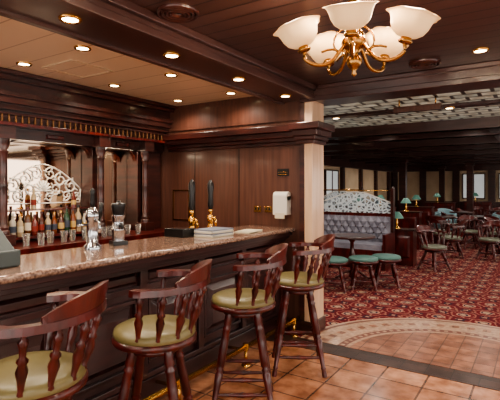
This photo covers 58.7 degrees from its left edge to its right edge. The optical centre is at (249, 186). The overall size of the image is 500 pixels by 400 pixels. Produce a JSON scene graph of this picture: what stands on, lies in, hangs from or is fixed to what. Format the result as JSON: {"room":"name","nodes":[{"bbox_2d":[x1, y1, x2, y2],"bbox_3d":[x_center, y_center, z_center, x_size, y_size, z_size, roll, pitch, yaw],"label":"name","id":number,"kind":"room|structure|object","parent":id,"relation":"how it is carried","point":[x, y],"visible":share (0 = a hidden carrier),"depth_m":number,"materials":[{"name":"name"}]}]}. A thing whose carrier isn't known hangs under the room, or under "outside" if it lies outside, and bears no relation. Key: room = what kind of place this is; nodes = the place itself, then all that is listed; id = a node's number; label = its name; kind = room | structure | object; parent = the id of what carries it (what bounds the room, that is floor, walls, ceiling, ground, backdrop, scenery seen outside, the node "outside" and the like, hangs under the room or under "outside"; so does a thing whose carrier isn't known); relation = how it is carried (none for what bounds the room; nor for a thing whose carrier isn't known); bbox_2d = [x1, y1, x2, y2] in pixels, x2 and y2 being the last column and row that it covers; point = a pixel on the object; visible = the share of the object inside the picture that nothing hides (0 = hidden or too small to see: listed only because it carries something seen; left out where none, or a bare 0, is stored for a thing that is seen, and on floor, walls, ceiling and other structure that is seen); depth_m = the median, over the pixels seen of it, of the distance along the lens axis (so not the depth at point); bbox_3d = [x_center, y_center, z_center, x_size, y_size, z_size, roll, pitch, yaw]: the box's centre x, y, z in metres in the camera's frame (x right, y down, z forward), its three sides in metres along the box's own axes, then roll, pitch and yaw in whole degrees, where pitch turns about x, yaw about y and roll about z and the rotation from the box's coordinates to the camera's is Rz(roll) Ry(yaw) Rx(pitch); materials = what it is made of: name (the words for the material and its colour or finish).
{"room":"bar","nodes":[
{"label":"bar","id":0,"kind":"room"},
{"bbox_2d":[0,16,251,105],"bbox_3d":[-2.532,-1.090,2.570,2.450,0.100,7.040,0,0,33],"label":"ceiling bar","id":1,"kind":"object","parent":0,"point":[19,41],"depth_m":3.91,"materials":[{"name":"brown wood"}]},
{"bbox_2d":[42,59,112,77],"bbox_3d":[-1.510,-1.035,3.909,0.420,0.010,0.420,0,0,33],"label":"ceiling access panel","id":2,"kind":"object","parent":1,"relation":"in","point":[71,67],"depth_m":3.88,"materials":[{"name":"brown wood"}]},
{"bbox_2d":[161,96,299,329],"bbox_3d":[-0.904,0.250,5.818,3.630,2.580,0.220,0,0,33],"label":"wall","id":3,"kind":"structure","parent":0,"point":[243,179],"depth_m":5.22,"materials":[{"name":"brown wood"}]},
{"bbox_2d":[173,190,189,220],"bbox_3d":[-0.879,0.230,5.684,0.280,0.390,0.015,0,0,33],"label":"wall panel","id":4,"kind":"object","parent":3,"relation":"attached to","point":[181,211],"visible":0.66,"depth_m":5.68,"materials":[{"name":"brown wood"}]},
{"bbox_2d":[163,121,334,151],"bbox_3d":[-0.130,-0.555,5.194,2.210,0.210,0.420,0,0,33],"label":"crown molding","id":5,"kind":"structure","parent":3,"relation":"attached to","point":[315,132],"depth_m":4.99,"materials":[{"name":"brown wood"}]},
{"bbox_2d":[254,206,260,211],"bbox_3d":[0.084,0.250,5.055,0.090,0.070,0.016,0,0,33],"label":"wall socket","id":6,"kind":"object","parent":3,"relation":"attached to","point":[256,208],"visible":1,"depth_m":5.05,"materials":[{"name":"gold metal"}]},
{"bbox_2d":[265,206,271,212],"bbox_3d":[0.202,0.250,4.979,0.090,0.070,0.016,0,0,33],"label":"wall socket","id":7,"kind":"object","parent":3,"relation":"attached to","point":[267,208],"visible":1,"depth_m":4.97,"materials":[{"name":"gold metal"}]},
{"bbox_2d":[273,192,290,218],"bbox_3d":[0.346,0.195,4.834,0.170,0.290,0.102,0,0,33],"label":"paper towel dispenser","id":8,"kind":"object","parent":3,"relation":"attached to","point":[281,200],"visible":1,"depth_m":4.79,"materials":[{"name":"beige plastic"}]},
{"bbox_2d":[277,169,288,175],"bbox_3d":[0.362,-0.160,4.876,0.140,0.080,0.013,0,0,33],"label":"wall plaque","id":9,"kind":"object","parent":3,"relation":"attached to","point":[280,172],"visible":1,"depth_m":4.87,"materials":[{"name":"black plastic"}]},
{"bbox_2d":[298,101,324,335],"bbox_3d":[0.664,0.320,4.754,0.170,2.440,0.320,0,0,33],"label":"wall column","id":10,"kind":"structure","parent":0,"point":[311,156],"depth_m":4.66,"materials":[{"name":"beige wood"}]},
{"bbox_2d":[128,0,499,85],"bbox_3d":[1.644,-1.090,-0.087,7.450,0.100,7.150,0,0,33],"label":"ceiling","id":11,"kind":"structure","parent":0,"point":[248,27],"depth_m":2.94,"materials":[{"name":"brown wood"}]},
{"bbox_2d":[156,318,499,399],"bbox_3d":[0.981,1.587,1.139,9.800,0.107,8.180,0,0,33],"label":"floor","id":12,"kind":"structure","parent":0,"point":[347,378],"depth_m":3.82,"materials":[{"name":"tile"}]},
{"bbox_2d":[0,280,108,399],"bbox_3d":[-0.883,0.973,1.873,0.573,1.140,0.629,0,0,2],"label":"bar stool","id":13,"kind":"object","parent":12,"relation":"on","point":[47,374],"visible":1,"depth_m":1.76,"materials":[{"name":"red wood"}]},
{"bbox_2d":[0,67,177,254],"bbox_3d":[-2.220,0.253,4.240,0.830,2.575,3.880,0,0,33],"label":"bar cabinet","id":14,"kind":"object","parent":12,"relation":"on","point":[58,138],"visible":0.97,"depth_m":4.81,"materials":[{"name":"brown wood"}]},
{"bbox_2d":[22,233,29,245],"label":"glasses","id":15,"kind":"object","parent":14,"relation":"in","point":[25,237],"depth_m":4.06,"materials":[{"name":"clear glass"}]},
{"bbox_2d":[37,231,53,244],"label":"glasses","id":16,"kind":"object","parent":14,"relation":"in","point":[41,237],"depth_m":4.17,"materials":[{"name":"clear glass"}]},
{"bbox_2d":[9,188,86,236],"bbox_3d":[-2.417,0.249,4.137,0.167,0.469,2.027,0,0,33],"label":"liquor bottles","id":17,"kind":"object","parent":14,"relation":"in","point":[66,222],"visible":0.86,"depth_m":4.55,"materials":[{"name":"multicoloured glass"}]},
{"bbox_2d":[8,142,126,234],"bbox_3d":[-2.316,0.018,4.482,0.026,0.925,2.770,0,0,33],"label":"mirror","id":18,"kind":"object","parent":14,"relation":"attached to","point":[54,171],"depth_m":4.81,"materials":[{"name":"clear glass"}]},
{"bbox_2d":[60,229,75,241],"label":"glasses","id":19,"kind":"object","parent":14,"relation":"in","point":[72,232],"depth_m":4.45,"materials":[{"name":"clear glass"}]},
{"bbox_2d":[82,229,85,239],"label":"glasses","id":20,"kind":"object","parent":14,"relation":"in","point":[83,230],"depth_m":4.54,"materials":[{"name":"clear glass"}]},
{"bbox_2d":[101,226,111,237],"label":"glasses","id":21,"kind":"object","parent":14,"relation":"in","point":[104,229],"depth_m":4.75,"materials":[{"name":"clear glass"}]},
{"bbox_2d":[124,224,140,233],"label":"glasses","id":22,"kind":"object","parent":14,"relation":"in","point":[127,226],"depth_m":5.09,"materials":[{"name":"clear glass"}]},
{"bbox_2d":[0,225,294,399],"bbox_3d":[-1.156,0.990,2.834,0.608,1.100,5.085,0,0,33],"label":"bar counter","id":23,"kind":"object","parent":12,"relation":"on","point":[24,288],"depth_m":3.06,"materials":[{"name":"brown wood"}]},
{"bbox_2d":[0,229,20,268],"bbox_3d":[-1.542,0.279,2.414,0.380,0.320,0.400,0,0,33],"label":"cash register","id":24,"kind":"object","parent":23,"relation":"on","point":[9,256],"visible":1,"depth_m":2.44,"materials":[{"name":"grey plastic"}]},
{"bbox_2d":[76,188,103,249],"bbox_3d":[-1.108,0.224,3.157,0.189,0.430,0.166,0,0,2],"label":"chrome beer font","id":25,"kind":"object","parent":23,"relation":"on","point":[93,216],"visible":1,"depth_m":3.14,"materials":[{"name":"grey metal"}]},
{"bbox_2d":[109,200,127,245],"bbox_3d":[-0.995,0.271,3.385,0.110,0.335,0.160,0,0,-34],"label":"coffee grinder","id":26,"kind":"object","parent":23,"relation":"on","point":[118,208],"visible":1,"depth_m":3.36,"materials":[{"name":"black plastic"}]},
{"bbox_2d":[164,227,194,237],"bbox_3d":[-0.626,0.402,3.965,0.220,0.074,0.160,0,0,33],"label":"drip tray","id":27,"kind":"object","parent":23,"relation":"on","point":[181,232],"visible":1,"depth_m":3.91,"materials":[{"name":"black plastic"}]},
{"bbox_2d":[188,179,197,227],"bbox_3d":[-0.527,0.183,4.132,0.108,0.510,0.156,0,0,-40],"label":"tap","id":28,"kind":"object","parent":23,"relation":"on","point":[191,186],"visible":0.83,"depth_m":4.13,"materials":[{"name":"gold metal"}]},
{"bbox_2d":[207,180,216,226],"bbox_3d":[-0.375,0.183,4.366,0.108,0.510,0.156,0,0,-40],"label":"tap","id":29,"kind":"object","parent":23,"relation":"on","point":[210,185],"visible":0.76,"depth_m":4.36,"materials":[{"name":"gold metal"}]},
{"bbox_2d":[194,227,233,237],"bbox_3d":[-0.324,0.406,4.007,0.230,0.065,0.314,0,0,33],"label":"stack","id":30,"kind":"object","parent":23,"relation":"on","point":[210,232],"visible":1,"depth_m":3.91,"materials":[{"name":"beige paper"}]},
{"bbox_2d":[234,229,262,232],"bbox_3d":[-0.010,0.433,4.377,0.208,0.011,0.316,0,0,28],"label":"leaflets","id":31,"kind":"object","parent":23,"relation":"on","point":[244,230],"visible":1,"depth_m":4.37,"materials":[{"name":"beige paper"}]},
{"bbox_2d":[111,259,211,399],"bbox_3d":[-0.484,0.973,2.458,0.573,1.140,0.629,0,0,3],"label":"bar stool","id":32,"kind":"object","parent":12,"relation":"on","point":[159,334],"visible":1,"depth_m":2.33,"materials":[{"name":"red wood"}]},
{"bbox_2d":[141,316,299,399],"bbox_3d":[-0.912,1.445,2.663,0.256,0.190,5.065,0,0,33],"label":"rail","id":33,"kind":"object","parent":12,"relation":"on","point":[245,347],"visible":0.75,"depth_m":3.48,"materials":[{"name":"gold metal"}]},
{"bbox_2d":[211,243,287,399],"bbox_3d":[-0.005,0.973,3.157,0.573,1.140,0.629,0,0,1],"label":"bar stool","id":34,"kind":"object","parent":12,"relation":"on","point":[239,302],"visible":1,"depth_m":3.00,"materials":[{"name":"red wood"}]},
{"bbox_2d":[272,234,334,377],"bbox_3d":[0.453,0.973,3.812,0.573,1.140,0.629,0,0,2],"label":"bar stool","id":35,"kind":"object","parent":12,"relation":"on","point":[296,282],"visible":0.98,"depth_m":3.65,"materials":[{"name":"red wood"}]},
{"bbox_2d":[266,334,499,390],"bbox_3d":[2.581,1.538,3.044,9.000,0.004,0.240,0,0,33],"label":"border band","id":36,"kind":"object","parent":12,"relation":"on","point":[469,378],"depth_m":3.83,"materials":[{"name":"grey tile"}]},
{"bbox_2d":[324,166,386,203],"bbox_3d":[1.988,0.250,13.441,0.150,2.580,15.710,0,0,33],"label":"wall","id":37,"kind":"structure","parent":0,"point":[351,175],"depth_m":17.04,"materials":[{"name":"beige paint"}]},
{"bbox_2d":[324,169,338,201],"bbox_3d":[2.601,-0.035,14.181,0.070,1.030,1.040,0,0,33],"label":"window","id":38,"kind":"structure","parent":37,"relation":"in","point":[331,177],"depth_m":14.13,"materials":[{"name":"grey glass"}]},
{"bbox_2d":[324,156,499,222],"bbox_3d":[6.449,0.250,10.443,10.600,2.580,15.560,0,0,33],"label":"trim","id":39,"kind":"structure","parent":37,"relation":"attached to","point":[344,163],"depth_m":18.16,"materials":[{"name":"brown wood"}]},
{"bbox_2d":[284,226,499,378],"bbox_3d":[6.378,1.590,10.334,10.800,0.100,16.120,0,0,33],"label":"floor","id":40,"kind":"structure","parent":0,"point":[469,292],"depth_m":6.50,"materials":[{"name":"red carpet"}]},
{"bbox_2d":[324,256,348,291],"bbox_3d":[1.250,1.299,6.700,0.464,0.491,0.464,0,0,10],"label":"stool","id":41,"kind":"object","parent":40,"relation":"on","point":[338,262],"visible":0.55,"depth_m":6.54,"materials":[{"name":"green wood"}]},
{"bbox_2d":[324,187,363,211],"bbox_3d":[2.312,0.765,11.970,1.320,1.550,0.660,0,0,33],"label":"bench","id":42,"kind":"object","parent":40,"relation":"on","point":[362,188],"visible":0.06,"depth_m":12.22,"materials":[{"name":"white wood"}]},
{"bbox_2d":[333,233,375,279],"bbox_3d":[1.696,1.167,7.400,0.760,0.736,0.760,0,0,33],"label":"pub table","id":43,"kind":"object","parent":40,"relation":"on","point":[351,237],"visible":0.71,"depth_m":7.36,"materials":[{"name":"brown wood"}]},
{"bbox_2d":[324,186,394,270],"bbox_3d":[1.998,0.765,8.832,1.580,1.550,0.660,0,0,33],"label":"bench","id":44,"kind":"object","parent":40,"relation":"on","point":[381,225],"visible":0.73,"depth_m":8.83,"materials":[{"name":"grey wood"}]},
{"bbox_2d":[348,255,378,290],"bbox_3d":[1.729,1.299,6.791,0.464,0.491,0.464,0,0,10],"label":"stool","id":45,"kind":"object","parent":40,"relation":"on","point":[368,261],"visible":1,"depth_m":6.65,"materials":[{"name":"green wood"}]},
{"bbox_2d":[373,206,396,226],"bbox_3d":[3.793,1.050,12.598,0.640,0.980,0.345,0,0,33],"label":"divider","id":46,"kind":"object","parent":40,"relation":"on","point":[377,206],"visible":0.1,"depth_m":12.50,"materials":[{"name":"brown wood"}]},
{"bbox_2d":[372,253,401,287],"bbox_3d":[2.130,1.299,6.962,0.464,0.491,0.464,0,0,10],"label":"stool","id":47,"kind":"object","parent":40,"relation":"on","point":[384,258],"visible":0.9,"depth_m":6.82,"materials":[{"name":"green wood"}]},
{"bbox_2d":[397,159,408,210],"bbox_3d":[4.814,0.340,14.000,0.280,2.400,0.280,0,0,33],"label":"post","id":48,"kind":"object","parent":40,"relation":"on","point":[402,162],"visible":0.55,"depth_m":13.92,"materials":[{"name":"brown wood"}]},
{"bbox_2d":[395,228,416,265],"bbox_3d":[3.039,1.185,8.898,0.540,0.710,0.345,0,0,33],"label":"divider","id":49,"kind":"object","parent":40,"relation":"on","point":[405,238],"visible":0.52,"depth_m":8.72,"materials":[{"name":"brown wood"}]},
{"bbox_2d":[395,212,403,228],"bbox_3d":[2.956,0.664,8.955,0.260,0.330,0.260,0,0,33],"label":"table lamp","id":50,"kind":"object","parent":49,"relation":"on","point":[398,215],"visible":0.82,"depth_m":8.88,"materials":[{"name":"gold metal"}]},
{"bbox_2d":[397,211,422,249],"bbox_3d":[4.026,1.075,11.198,0.540,0.930,0.345,0,0,33],"label":"divider","id":51,"kind":"object","parent":40,"relation":"on","point":[411,219],"visible":0.5,"depth_m":11.05,"materials":[{"name":"brown wood"}]},
{"bbox_2d":[401,198,410,210],"bbox_3d":[3.943,0.444,11.255,0.260,0.330,0.260,0,0,33],"label":"table lamp","id":52,"kind":"object","parent":51,"relation":"on","point":[405,200],"visible":0.97,"depth_m":11.20,"materials":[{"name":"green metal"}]},
{"bbox_2d":[406,206,434,241],"bbox_3d":[4.888,1.050,12.798,0.740,0.980,0.345,0,0,33],"label":"divider","id":53,"kind":"object","parent":40,"relation":"on","point":[427,210],"visible":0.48,"depth_m":12.58,"materials":[{"name":"brown wood"}]},
{"bbox_2d":[412,195,420,205],"bbox_3d":[4.806,0.394,12.855,0.260,0.330,0.260,0,0,33],"label":"table lamp","id":54,"kind":"object","parent":53,"relation":"on","point":[415,197],"visible":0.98,"depth_m":12.78,"materials":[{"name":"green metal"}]},
{"bbox_2d":[416,225,450,271],"bbox_3d":[3.413,1.138,8.338,0.608,0.818,0.548,0,0,-26],"label":"chair","id":55,"kind":"object","parent":40,"relation":"on","point":[432,248],"visible":1,"depth_m":8.28,"materials":[{"name":"red wood"}]},
{"bbox_2d":[426,216,450,244],"bbox_3d":[4.780,1.138,11.328,0.548,0.818,0.608,0,0,-45],"label":"chair","id":56,"kind":"object","parent":40,"relation":"on","point":[434,217],"visible":0.24,"depth_m":11.16,"materials":[{"name":"red wood"}]},
{"bbox_2d":[434,211,442,228],"bbox_3d":[5.663,1.139,13.915,0.685,0.800,0.750,0,0,16],"label":"armchair","id":57,"kind":"object","parent":40,"relation":"on","point":[438,213],"visible":0.08,"depth_m":13.58,"materials":[{"name":"teal fabric"}]},
{"bbox_2d":[424,202,455,210],"bbox_3d":[6.958,1.050,16.298,1.040,0.980,0.345,0,0,33],"label":"divider","id":58,"kind":"object","parent":40,"relation":"on","point":[448,205],"visible":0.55,"depth_m":16.12,"materials":[{"name":"brown wood"}]},
{"bbox_2d":[438,166,445,201],"bbox_3d":[7.896,0.340,18.300,0.280,2.400,0.280,0,0,33],"label":"post","id":59,"kind":"object","parent":40,"relation":"on","point":[441,168],"visible":0.55,"depth_m":18.22,"materials":[{"name":"brown wood"}]},
{"bbox_2d":[429,217,454,251],"bbox_3d":[4.608,1.138,10.710,0.548,0.818,0.608,0,0,7],"label":"chair","id":60,"kind":"object","parent":40,"relation":"on","point":[432,220],"visible":0.58,"depth_m":10.56,"materials":[{"name":"red wood"}]},
{"bbox_2d":[438,208,456,231],"bbox_3d":[6.639,1.139,15.188,0.750,0.800,0.685,0,0,9],"label":"armchair","id":61,"kind":"object","parent":40,"relation":"on","point":[444,210],"visible":0.23,"depth_m":15.30,"materials":[{"name":"teal fabric"}]},
{"bbox_2d":[437,216,457,228],"bbox_3d":[5.275,1.167,12.100,0.760,0.736,0.760,0,0,33],"label":"pub table","id":62,"kind":"object","parent":40,"relation":"on","point":[444,217],"visible":0.24,"depth_m":12.04,"materials":[{"name":"brown wood"}]},
{"bbox_2d":[440,211,457,235],"bbox_3d":[5.953,1.138,13.217,0.548,0.818,0.608,0,0,24],"label":"chair","id":63,"kind":"object","parent":40,"relation":"on","point":[442,213],"visible":0.27,"depth_m":13.10,"materials":[{"name":"red wood"}]},
{"bbox_2d":[440,220,467,258],"bbox_3d":[4.489,1.138,9.789,0.548,0.818,0.608,0,0,16],"label":"chair","id":64,"kind":"object","parent":40,"relation":"on","point":[452,238],"visible":0.9,"depth_m":9.66,"materials":[{"name":"red wood"}]},
{"bbox_2d":[449,211,474,228],"bbox_3d":[6.860,1.167,14.400,0.760,0.736,0.760,0,0,33],"label":"pub table","id":65,"kind":"object","parent":40,"relation":"on","point":[461,213],"visible":0.42,"depth_m":14.33,"materials":[{"name":"brown wood"}]},
{"bbox_2d":[456,208,473,228],"bbox_3d":[7.395,1.138,15.328,0.548,0.818,0.608,0,0,41],"label":"chair","id":66,"kind":"object","parent":40,"relation":"on","point":[457,209],"visible":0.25,"depth_m":15.29,"materials":[{"name":"red wood"}]},
{"bbox_2d":[457,215,482,248],"bbox_3d":[5.543,1.138,11.242,0.608,0.818,0.548,0,0,9],"label":"chair","id":67,"kind":"object","parent":40,"relation":"on","point":[469,232],"visible":0.73,"depth_m":11.24,"materials":[{"name":"red wood"}]},
{"bbox_2d":[465,162,474,228],"bbox_3d":[7.811,0.340,15.800,0.280,2.400,0.280,0,0,33],"label":"post","id":68,"kind":"object","parent":40,"relation":"on","point":[469,165],"visible":0.57,"depth_m":15.70,"materials":[{"name":"brown wood"}]},
{"bbox_2d":[468,215,483,243],"bbox_3d":[6.274,1.167,12.300,0.760,0.736,0.760,0,0,33],"label":"pub table","id":69,"kind":"object","parent":40,"relation":"on","point":[476,216],"visible":0.29,"depth_m":12.27,"materials":[{"name":"brown wood"}]},
{"bbox_2d":[463,201,492,226],"bbox_3d":[9.016,1.050,17.598,1.040,0.980,0.345,0,0,33],"label":"divider","id":70,"kind":"object","parent":40,"relation":"on","point":[488,205],"visible":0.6,"depth_m":17.38,"materials":[{"name":"brown wood"}]},
{"bbox_2d":[473,206,487,224],"bbox_3d":[8.575,1.138,16.675,0.608,0.818,0.548,0,0,-3],"label":"chair","id":71,"kind":"object","parent":40,"relation":"on","point":[474,207],"visible":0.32,"depth_m":16.81,"materials":[{"name":"red wood"}]},
{"bbox_2d":[475,221,499,261],"bbox_3d":[5.130,1.138,9.462,0.548,0.818,0.608,0,0,-36],"label":"chair","id":72,"kind":"object","parent":40,"relation":"on","point":[487,241],"visible":0.99,"depth_m":9.46,"materials":[{"name":"red wood"}]},
{"bbox_2d":[481,221,499,254],"bbox_3d":[5.618,1.167,10.000,0.760,0.736,0.760,0,0,33],"label":"pub table","id":73,"kind":"object","parent":40,"relation":"on","point":[496,249],"visible":0.3,"depth_m":10.00,"materials":[{"name":"brown wood"}]},
{"bbox_2d":[484,217,497,249],"bbox_3d":[5.926,1.138,10.672,0.608,0.818,0.548,0,0,-43],"label":"chair","id":74,"kind":"object","parent":40,"relation":"on","point":[489,229],"visible":0.41,"depth_m":10.64,"materials":[{"name":"red wood"}]},
{"bbox_2d":[483,212,499,236],"bbox_3d":[7.220,1.138,13.197,0.548,0.818,0.608,0,0,4],"label":"chair","id":75,"kind":"object","parent":40,"relation":"on","point":[498,213],"visible":0.07,"depth_m":13.34,"materials":[{"name":"red wood"}]},
{"bbox_2d":[484,215,499,244],"bbox_3d":[6.398,1.138,11.588,0.548,0.818,0.608,0,0,-16],"label":"chair","id":76,"kind":"object","parent":40,"relation":"on","point":[492,217],"visible":0.11,"depth_m":11.42,"materials":[{"name":"red wood"}]},
{"bbox_2d":[485,207,499,228],"bbox_3d":[8.812,1.138,16.017,0.548,0.818,0.608,0,0,-24],"label":"chair","id":77,"kind":"object","parent":40,"relation":"on","point":[495,208],"visible":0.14,"depth_m":16.21,"materials":[{"name":"red wood"}]},
{"bbox_2d":[492,213,499,227],"bbox_3d":[7.157,1.139,12.451,0.685,0.800,0.750,0,0,18],"label":"armchair","id":78,"kind":"object","parent":40,"relation":"on","point":[493,214],"visible":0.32,"depth_m":12.37,"materials":[{"name":"teal fabric"}]},
{"bbox_2d":[390,170,499,201],"bbox_3d":[10.739,0.250,17.023,10.900,2.580,0.150,0,0,33],"label":"wall","id":79,"kind":"structure","parent":0,"point":[432,177],"depth_m":18.84,"materials":[{"name":"beige paint"}]},
{"bbox_2d":[462,173,484,198],"bbox_3d":[9.045,-0.035,17.996,0.840,1.030,0.070,0,0,33],"label":"window","id":80,"kind":"structure","parent":79,"relation":"in","point":[478,178],"depth_m":17.93,"materials":[{"name":"grey glass"}]},
{"bbox_2d":[498,173,499,198],"bbox_3d":[10.134,-0.035,17.286,0.840,1.030,0.070,0,0,33],"label":"window","id":81,"kind":"structure","parent":79,"relation":"in","point":[498,173],"depth_m":17.48,"materials":[{"name":"grey"}]},
{"bbox_3d":[6.466,-1.090,10.468,10.900,0.100,15.800,0,0,33],"label":"ceiling","id":82,"kind":"structure","parent":0,"visible":0},
{"bbox_2d":[16,61,31,66],"bbox_3d":[-1.903,-1.034,3.747,0.124,0.012,0.124,0,0,33],"label":"recessed light","id":83,"kind":"object","parent":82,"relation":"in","point":[24,64],"visible":1,"depth_m":3.75,"materials":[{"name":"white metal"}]},
{"bbox_2d":[74,45,90,51],"bbox_3d":[-1.249,-1.034,3.321,0.124,0.012,0.124,0,0,33],"label":"recessed light","id":84,"kind":"object","parent":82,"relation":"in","point":[82,48],"visible":1,"depth_m":3.32,"materials":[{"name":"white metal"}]},
{"bbox_2d":[108,84,120,87],"bbox_3d":[-1.384,-1.034,4.543,0.124,0.012,0.124,0,0,33],"label":"recessed light","id":85,"kind":"object","parent":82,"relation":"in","point":[109,85],"visible":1,"depth_m":4.53,"materials":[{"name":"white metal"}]},
{"bbox_2d":[0,0,315,104],"bbox_3d":[-1.340,-0.970,1.882,0.460,0.140,6.890,0,0,33],"label":"beam","id":86,"kind":"structure","parent":82,"relation":"attached to","point":[124,27],"depth_m":2.87,"materials":[{"name":"brown wood"}]},
{"bbox_2d":[58,14,81,24],"bbox_3d":[-0.982,-0.913,2.431,0.124,0.012,0.124,0,0,33],"label":"recessed light","id":87,"kind":"object","parent":86,"relation":"attached to","point":[65,18],"visible":1,"depth_m":2.43,"materials":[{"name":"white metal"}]},
{"bbox_2d":[163,52,180,58],"bbox_3d":[-0.545,-0.913,3.101,0.124,0.012,0.124,0,0,33],"label":"recessed light","id":88,"kind":"object","parent":86,"relation":"attached to","point":[169,55],"visible":1,"depth_m":3.09,"materials":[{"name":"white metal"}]},
{"bbox_2d":[231,77,245,81],"bbox_3d":[-0.097,-0.913,3.788,0.124,0.012,0.124,0,0,33],"label":"recessed light","id":89,"kind":"object","parent":86,"relation":"attached to","point":[235,79],"visible":1,"depth_m":3.78,"materials":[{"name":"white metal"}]},
{"bbox_2d":[279,94,290,97],"bbox_3d":[0.356,-0.913,4.483,0.124,0.012,0.124,0,0,33],"label":"recessed light","id":90,"kind":"object","parent":86,"relation":"attached to","point":[284,95],"visible":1,"depth_m":4.49,"materials":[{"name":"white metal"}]},
{"bbox_2d":[164,73,177,76],"bbox_3d":[-0.730,-1.034,4.117,0.124,0.012,0.124,0,0,33],"label":"recessed light","id":91,"kind":"object","parent":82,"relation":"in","point":[165,74],"visible":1,"depth_m":4.10,"materials":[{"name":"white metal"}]},
{"bbox_2d":[157,3,198,22],"bbox_3d":[-0.427,-1.028,2.642,0.250,0.022,0.250,0,0,33],"label":"ceiling vent","id":92,"kind":"object","parent":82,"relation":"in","point":[172,12],"visible":1,"depth_m":2.62,"materials":[{"name":"brown wood"}]},
{"bbox_2d":[225,92,235,94],"bbox_3d":[-0.211,-1.034,4.913,0.124,0.012,0.124,0,0,33],"label":"recessed light","id":93,"kind":"object","parent":82,"relation":"in","point":[227,93],"visible":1,"depth_m":4.92,"materials":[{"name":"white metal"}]},
{"bbox_2d":[273,0,440,76],"bbox_3d":[0.465,-0.754,1.885,0.656,0.569,0.679,0,0,33],"label":"chandelier","id":94,"kind":"object","parent":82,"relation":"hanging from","point":[387,44],"visible":1,"depth_m":1.84,"materials":[{"name":"white glass"}]},
{"bbox_2d":[300,60,499,105],"bbox_3d":[3.609,-0.960,2.881,7.100,0.160,0.430,0,0,33],"label":"cross beam","id":95,"kind":"structure","parent":82,"relation":"attached to","point":[485,75],"depth_m":4.10,"materials":[{"name":"brown wood"}]},
{"bbox_2d":[324,87,499,127],"bbox_3d":[4.624,-1.030,7.550,10.300,0.020,8.100,0,0,33],"label":"ceiling panel","id":96,"kind":"object","parent":82,"relation":"attached to","point":[490,93],"depth_m":5.86,"materials":[{"name":"white"}]},
{"bbox_2d":[324,99,499,165],"bbox_3d":[6.826,-0.950,11.021,10.600,0.180,14.080,0,0,33],"label":"beams","id":97,"kind":"structure","parent":96,"relation":"attached to","point":[467,140],"depth_m":8.84,"materials":[{"name":"brown wood"}]},
{"bbox_2d":[394,96,441,112],"bbox_3d":[1.914,-0.945,5.100,0.520,0.150,0.040,0,0,33],"label":"sign board","id":98,"kind":"object","parent":96,"relation":"hanging from","point":[435,106],"depth_m":5.08,"materials":[{"name":"brown wood"}]},
{"bbox_2d":[409,59,440,68],"bbox_3d":[1.462,-1.028,3.726,0.250,0.022,0.250,0,0,33],"label":"ceiling vent","id":99,"kind":"object","parent":82,"relation":"in","point":[422,63],"visible":1,"depth_m":3.70,"materials":[{"name":"brown wood"}]},
{"bbox_2d":[471,48,489,53],"bbox_3d":[1.751,-1.034,3.382,0.124,0.012,0.124,0,0,33],"label":"recessed light","id":100,"kind":"object","parent":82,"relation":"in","point":[478,50],"visible":1,"depth_m":3.37,"materials":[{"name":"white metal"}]}
]}

